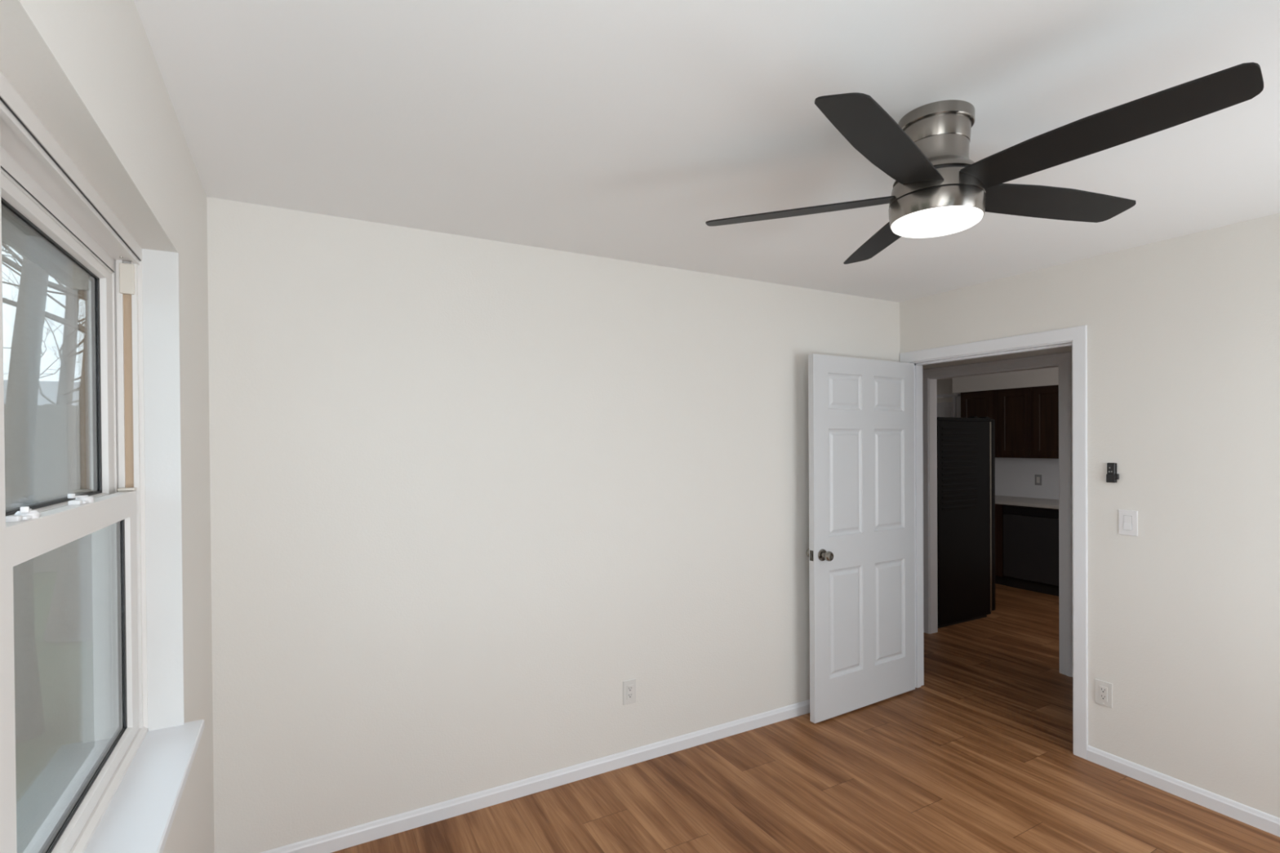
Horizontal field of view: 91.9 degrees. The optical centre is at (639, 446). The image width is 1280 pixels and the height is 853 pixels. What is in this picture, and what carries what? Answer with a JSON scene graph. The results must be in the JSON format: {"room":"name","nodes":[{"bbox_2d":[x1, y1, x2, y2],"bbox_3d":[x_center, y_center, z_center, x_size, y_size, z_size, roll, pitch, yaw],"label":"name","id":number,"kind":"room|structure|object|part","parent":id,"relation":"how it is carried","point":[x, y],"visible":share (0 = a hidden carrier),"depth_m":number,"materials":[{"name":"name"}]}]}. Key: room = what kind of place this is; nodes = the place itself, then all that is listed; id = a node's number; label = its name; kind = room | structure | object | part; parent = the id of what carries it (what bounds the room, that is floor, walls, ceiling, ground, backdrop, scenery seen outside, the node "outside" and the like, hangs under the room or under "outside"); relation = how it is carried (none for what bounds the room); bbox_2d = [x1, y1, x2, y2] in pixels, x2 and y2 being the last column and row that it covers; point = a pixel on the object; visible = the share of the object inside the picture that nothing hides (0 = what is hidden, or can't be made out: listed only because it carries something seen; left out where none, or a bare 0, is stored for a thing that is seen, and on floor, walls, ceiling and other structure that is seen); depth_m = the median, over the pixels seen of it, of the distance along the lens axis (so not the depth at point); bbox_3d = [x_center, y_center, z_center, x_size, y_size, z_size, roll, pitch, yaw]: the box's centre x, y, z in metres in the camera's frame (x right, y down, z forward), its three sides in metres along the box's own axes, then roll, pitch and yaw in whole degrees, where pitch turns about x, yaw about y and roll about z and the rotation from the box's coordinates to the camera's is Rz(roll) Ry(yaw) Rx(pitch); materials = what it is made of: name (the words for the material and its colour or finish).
{"room":"empty bedroom","nodes":[
{"label":"empty bedroom","id":0,"kind":"room"},
{"bbox_2d":[0,0,214,852],"bbox_3d":[-0.797,0.344,0.693,0.180,2.440,3.322,-1,0,-29],"label":"wall","id":1,"kind":"structure","parent":0,"point":[89,72],"depth_m":1.39,"materials":[{"name":"paint"}]},
{"bbox_2d":[0,71,204,852],"bbox_3d":[-0.854,0.131,0.837,0.226,1.285,1.805,-1,0,-29],"label":"window","id":2,"kind":"structure","parent":1,"relation":"in","point":[125,797],"depth_m":1.36,"materials":[{"name":"plastic"}]},
{"bbox_3d":[-0.971,0.099,0.978,0.010,0.009,0.034,-1,0,-39],"label":"lock lever","id":3,"kind":"part","parent":2,"relation":"part of","materials":[{"name":"white plastic"}]},
{"bbox_3d":[-1.144,-0.136,1.190,0.032,0.599,0.859,-1,0,-29],"label":"sash","id":4,"kind":"part","parent":2,"relation":"part of","materials":[{"name":"plastic"}]},
{"bbox_3d":[-1.097,0.421,1.210,0.028,0.613,0.847,-1,0,-29],"label":"sash","id":5,"kind":"part","parent":2,"relation":"part of","materials":[{"name":"plastic"}]},
{"bbox_3d":[-1.126,0.099,1.240,0.010,0.009,0.034,0,0,6],"label":"lock lever","id":6,"kind":"part","parent":2,"relation":"part of","materials":[{"name":"white plastic"}]},
{"bbox_3d":[-0.803,0.760,0.866,0.120,0.027,1.805,-1,0,-29],"label":"sill","id":7,"kind":"part","parent":2,"relation":"part of","materials":[{"name":"white wood"}]},
{"bbox_2d":[142,248,184,731],"bbox_3d":[-0.829,0.118,0.856,0.076,1.260,1.775,-1,0,-29],"label":"trim","id":8,"kind":"structure","parent":1,"relation":"attached to","point":[160,268],"depth_m":1.63,"materials":[{"name":"white paint"}]},
{"bbox_2d":[206,196,900,852],"bbox_3d":[0.018,0.323,3.103,3.935,2.440,0.110,-1,0,-29],"label":"wall","id":9,"kind":"structure","parent":0,"point":[465,492],"depth_m":2.65,"materials":[{"name":"paint"}]},
{"bbox_2d":[260,699,809,852],"bbox_3d":[0.082,1.508,3.071,3.635,0.069,0.012,-1,0,-29],"label":"baseboard","id":10,"kind":"structure","parent":9,"relation":"attached to","point":[340,840],"depth_m":2.74,"materials":[{"name":"white wood"}]},
{"bbox_2d":[622,678,636,705],"bbox_3d":[-0.050,1.192,3.000,0.072,0.116,0.008,-1,0,-29],"label":"wall outlet","id":11,"kind":"object","parent":9,"relation":"attached to","point":[629,695],"visible":1,"depth_m":3.00,"materials":[{"name":"white plastic"}]},
{"bbox_2d":[626,684,633,699],"bbox_3d":[-0.049,1.192,2.999,0.033,0.067,0.004,-1,0,-29],"label":"receptacle","id":12,"kind":"object","parent":11,"relation":"attached to","point":[629,687],"depth_m":3.00,"materials":[{"name":"white plastic"}]},
{"bbox_2d":[133,0,1279,302],"bbox_3d":[1.842,-0.965,3.828,7.860,0.100,6.270,-1,0,-29],"label":"ceiling","id":13,"kind":"structure","parent":0,"point":[612,129],"depth_m":1.65,"materials":[{"name":"paint"}]},
{"bbox_2d":[705,62,1263,264],"bbox_3d":[0.827,-0.746,1.659,1.241,0.295,1.218,-1,0,-29],"label":"ceiling fan","id":14,"kind":"object","parent":13,"relation":"hanging from","point":[937,190],"visible":1,"depth_m":1.57,"materials":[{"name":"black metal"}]},
{"bbox_3d":[0.462,-0.691,1.829,0.545,0.033,0.130,0,0,21],"label":"blade","id":15,"kind":"part","parent":14,"relation":"part of","materials":[{"name":"black wood"}]},
{"bbox_3d":[0.818,-0.695,2.063,0.130,0.033,0.545,0,0,0],"label":"blade","id":16,"kind":"part","parent":14,"relation":"part of","materials":[{"name":"black wood"}]},
{"bbox_3d":[0.557,-0.689,1.415,0.130,0.033,0.545,0,1,41],"label":"blade","id":17,"kind":"part","parent":14,"relation":"part of","materials":[{"name":"black wood"}]},
{"bbox_2d":[891,205,982,238],"bbox_3d":[0.808,-0.610,1.691,0.226,0.023,0.226,-1,0,-29],"label":"diffuser","id":18,"kind":"object","parent":14,"relation":"attached to","point":[907,221],"depth_m":1.65,"materials":[{"name":"white glass"}]},
{"bbox_3d":[1.171,-0.696,1.771,0.545,0.033,0.130,0,0,-14],"label":"blade","id":19,"kind":"part","parent":14,"relation":"part of","materials":[{"name":"black wood"}]},
{"bbox_3d":[1.006,-0.692,1.375,0.130,0.033,0.545,-1,0,-33],"label":"blade","id":20,"kind":"part","parent":14,"relation":"part of","materials":[{"name":"black wood"}]},
{"bbox_2d":[331,583,1279,852],"bbox_3d":[1.860,1.565,3.844,7.860,0.080,6.270,-1,0,-29],"label":"floor","id":21,"kind":"structure","parent":0,"point":[979,757],"depth_m":2.73,"materials":[{"name":"wood"}]},
{"bbox_2d":[937,416,995,628],"bbox_3d":[2.605,0.626,5.629,0.795,1.764,0.808,-1,0,-29],"label":"refrigerator","id":22,"kind":"object","parent":21,"relation":"on","point":[966,446],"visible":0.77,"depth_m":5.26,"materials":[{"name":"black metal"}]},
{"bbox_3d":[2.923,0.607,5.805,0.068,1.695,0.798,-1,0,-29],"label":"door","id":23,"kind":"part","parent":22,"relation":"part of","materials":[{"name":"black metal"}]},
{"bbox_2d":[1003,504,1058,596],"bbox_3d":[4.258,1.056,6.461,0.585,0.870,0.600,-1,0,-29],"label":"dishwasher","id":24,"kind":"object","parent":21,"relation":"on","point":[1030,534],"visible":0.56,"depth_m":6.33,"materials":[{"name":"black metal"}]},
{"bbox_3d":[4.010,0.672,6.323,0.025,0.082,0.592,-1,0,-29],"label":"control panel","id":25,"kind":"part","parent":24,"relation":"part of","materials":[{"name":"black plastic"}]},
{"bbox_3d":[3.942,1.052,7.029,0.608,0.875,0.690,-1,0,-29],"label":"base cabinet","id":26,"kind":"object","parent":21,"relation":"on","visible":0},
{"bbox_2d":[995,495,1058,509],"bbox_3d":[4.293,0.597,6.377,0.635,0.038,2.220,-1,0,-29],"label":"countertop","id":27,"kind":"structure","parent":26,"relation":"on","point":[999,500],"depth_m":6.48,"materials":[{"name":"beige stone"}]},
{"bbox_2d":[936,377,956,407],"bbox_3d":[5.097,0.270,5.694,0.120,2.440,6.150,-1,0,-29],"label":"wall","id":28,"kind":"structure","parent":0,"point":[944,386],"depth_m":7.81,"materials":[{"name":"paint"}]},
{"bbox_2d":[936,393,960,417],"bbox_3d":[3.790,0.414,7.923,0.020,2.140,0.705,-1,0,-29],"label":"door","id":29,"kind":"structure","parent":28,"relation":"in","point":[944,409],"depth_m":7.74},
{"bbox_2d":[960,390,996,457],"bbox_3d":[4.013,-0.253,7.173,0.334,0.758,0.430,-1,0,-29],"label":"upper cabinet","id":30,"kind":"object","parent":28,"relation":"attached to","point":[977,403],"visible":0.42,"depth_m":7.06,"materials":[{"name":"brown wood"}]},
{"bbox_3d":[3.870,-0.252,7.104,0.018,0.708,0.363,-1,0,-29],"label":"door","id":31,"kind":"part","parent":30,"relation":"part of","materials":[{"name":"brown wood"}]},
{"bbox_2d":[995,457,1058,499],"bbox_3d":[4.565,0.351,6.526,0.010,0.449,2.220,-1,0,-29],"label":"backsplash","id":32,"kind":"structure","parent":28,"relation":"attached to","point":[1014,477],"depth_m":6.94,"materials":[{"name":"white paint"}]},
{"bbox_2d":[996,385,1058,458],"bbox_3d":[4.317,-0.252,6.621,0.334,0.758,0.829,-1,0,-29],"label":"upper cabinet","id":33,"kind":"object","parent":28,"relation":"attached to","point":[1028,418],"visible":0.69,"depth_m":6.60,"materials":[{"name":"brown wood"}]},
{"bbox_3d":[4.076,-0.251,6.731,0.018,0.708,0.325,-1,0,-29],"label":"door","id":34,"kind":"part","parent":33,"relation":"part of","materials":[{"name":"brown wood"}]},
{"bbox_3d":[4.269,-0.250,6.381,0.018,0.708,0.395,-1,0,-29],"label":"door","id":35,"kind":"part","parent":33,"relation":"part of","materials":[{"name":"brown wood"}]},
{"bbox_2d":[1035,474,1041,485],"bbox_3d":[4.391,0.372,6.824,0.008,0.116,0.072,-1,0,-29],"label":"wall outlet","id":36,"kind":"object","parent":28,"relation":"attached to","point":[1037,477],"visible":1,"depth_m":6.82,"materials":[{"name":"white plastic"}]},
{"bbox_2d":[1036,476,1039,483],"bbox_3d":[4.389,0.372,6.823,0.004,0.067,0.033,-1,0,-29],"label":"receptacle","id":37,"kind":"object","parent":36,"relation":"attached to","point":[1037,477],"depth_m":6.82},
{"bbox_2d":[922,346,1072,648],"bbox_3d":[2.744,0.295,4.329,0.090,2.440,6.030,-1,0,-29],"label":"wall","id":38,"kind":"structure","parent":0,"point":[1063,349],"depth_m":4.34,"materials":[{"name":"paint"}]},
{"bbox_2d":[922,351,1072,676],"bbox_3d":[2.607,0.446,4.581,0.130,2.138,1.125,-1,0,-29],"label":"trim","id":39,"kind":"structure","parent":38,"relation":"attached to","point":[1063,361],"depth_m":4.33,"materials":[{"name":"white wood"}]},
{"bbox_2d":[952,367,1058,393],"bbox_3d":[4.507,-0.791,6.288,0.320,0.318,2.665,-1,0,-29],"label":"wall","id":40,"kind":"structure","parent":0,"point":[1045,376],"depth_m":6.80,"materials":[{"name":"paint"}]},
{"bbox_2d":[899,213,1279,817],"bbox_3d":[2.488,0.309,2.573,0.120,2.440,3.202,-1,0,-29],"label":"wall","id":41,"kind":"structure","parent":0,"point":[1184,331],"depth_m":2.70,"materials":[{"name":"paint"}]},
{"bbox_2d":[805,353,915,723],"bbox_3d":[1.317,0.504,3.632,0.896,2.028,0.164,-1,0,-31],"label":"door","id":42,"kind":"structure","parent":41,"relation":"in","point":[860,552],"depth_m":3.59,"materials":[{"name":"white wood"}]},
{"bbox_3d":[0.972,0.602,3.480,0.066,0.066,0.064,-1,0,-31],"label":"knob","id":43,"kind":"part","parent":42,"relation":"part of","materials":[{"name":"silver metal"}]},
{"bbox_3d":[0.944,0.603,3.404,0.002,0.057,0.025,-1,0,-31],"label":"latch plate","id":44,"kind":"part","parent":42,"relation":"part of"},
{"bbox_3d":[1.024,0.602,3.394,0.066,0.066,0.064,-1,0,-31],"label":"knob","id":45,"kind":"part","parent":42,"relation":"part of","materials":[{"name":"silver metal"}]},
{"bbox_2d":[899,324,1088,759],"bbox_3d":[1.975,0.468,3.506,0.143,2.116,1.062,-1,0,-29],"label":"trim","id":46,"kind":"structure","parent":41,"relation":"attached to","point":[1076,337],"depth_m":3.06,"materials":[{"name":"white wood"}]},
{"bbox_2d":[1095,679,1112,708],"bbox_3d":[2.214,1.181,2.955,0.008,0.116,0.072,-1,0,-29],"label":"wall outlet","id":47,"kind":"object","parent":41,"relation":"attached to","point":[1104,690],"visible":1,"depth_m":2.95,"materials":[{"name":"white plastic"}]},
{"bbox_2d":[1099,685,1107,702],"bbox_3d":[2.212,1.181,2.954,0.004,0.067,0.033,-1,0,-29],"label":"receptacle","id":48,"kind":"object","parent":47,"relation":"attached to","point":[1103,689],"depth_m":2.95,"materials":[{"name":"white plastic"}]},
{"bbox_2d":[1106,462,1119,482],"bbox_3d":[2.222,0.125,2.908,0.019,0.093,0.049,-1,0,-29],"label":"remote holder","id":49,"kind":"object","parent":41,"relation":"attached to","point":[1112,476],"visible":1,"depth_m":2.90,"materials":[{"name":"black plastic"}]},
{"bbox_2d":[1118,509,1137,536],"bbox_3d":[2.256,0.354,2.861,0.010,0.116,0.074,-1,0,-29],"label":"light switch","id":50,"kind":"object","parent":41,"relation":"attached to","point":[1127,519],"visible":1,"depth_m":2.86,"materials":[{"name":"white plastic"}]},
{"bbox_2d":[1087,745,1279,837],"bbox_3d":[2.697,1.496,2.081,0.012,0.069,2.134,-1,0,-29],"label":"baseboard","id":51,"kind":"structure","parent":41,"relation":"attached to","point":[1268,823],"depth_m":2.67,"materials":[{"name":"white wood"}]},
{"label":"outside","id":52,"kind":"structure","parent":0,"visible":0},
{"bbox_2d":[15,571,94,852],"bbox_3d":[-31.524,2.173,-5.954,60.000,0.001,60.000,-1,0,-29],"label":"ground","id":53,"kind":"structure","parent":52,"point":[46,763],"depth_m":4.19,"materials":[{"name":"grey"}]},
{"bbox_2d":[1,240,48,743],"bbox_3d":[-3.819,-1.469,3.978,5.897,6.771,5.042,-1,0,-35],"label":"tree","id":54,"kind":"object","parent":53,"relation":"on","point":[23,382],"visible":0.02,"depth_m":4.07,"materials":[{"name":"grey plant"}]},
{"bbox_2d":[4,403,78,573],"bbox_3d":[-10.910,0.654,8.410,9.000,2.560,0.060,-1,0,-29],"label":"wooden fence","id":55,"kind":"object","parent":53,"relation":"on","point":[55,425],"visible":0.13,"depth_m":9.44,"materials":[{"name":"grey wood"}]},
{"bbox_2d":[3,379,80,405],"bbox_3d":[-15.309,-0.005,18.966,15.300,3.800,9.000,-1,0,-29],"label":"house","id":56,"kind":"structure","parent":53,"relation":"on","point":[49,388],"depth_m":16.28,"materials":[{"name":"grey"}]},
{"bbox_2d":[1,244,86,405],"bbox_3d":[-9.928,-3.257,11.004,8.352,10.356,7.633,-1,0,-18],"label":"tree","id":57,"kind":"object","parent":53,"relation":"on","point":[68,347],"visible":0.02,"depth_m":10.78,"materials":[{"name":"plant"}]},
{"bbox_2d":[1,243,93,642],"bbox_3d":[-5.865,-2.552,6.912,5.604,8.961,5.592,0,0,20],"label":"tree","id":58,"kind":"object","parent":53,"relation":"on","point":[70,615],"visible":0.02,"depth_m":6.12,"materials":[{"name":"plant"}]},
{"bbox_3d":[-2.730,0.480,4.070,0.060,2.850,4.238,-1,0,-29],"label":"wall","id":59,"kind":"structure","parent":0,"visible":0},
{"bbox_2d":[1,211,88,300],"bbox_3d":[-1.754,-0.925,1.600,0.590,0.180,10.500,-1,0,-29],"label":"roof eave","id":60,"kind":"object","parent":59,"relation":"attached to","point":[14,235],"depth_m":2.79}
]}

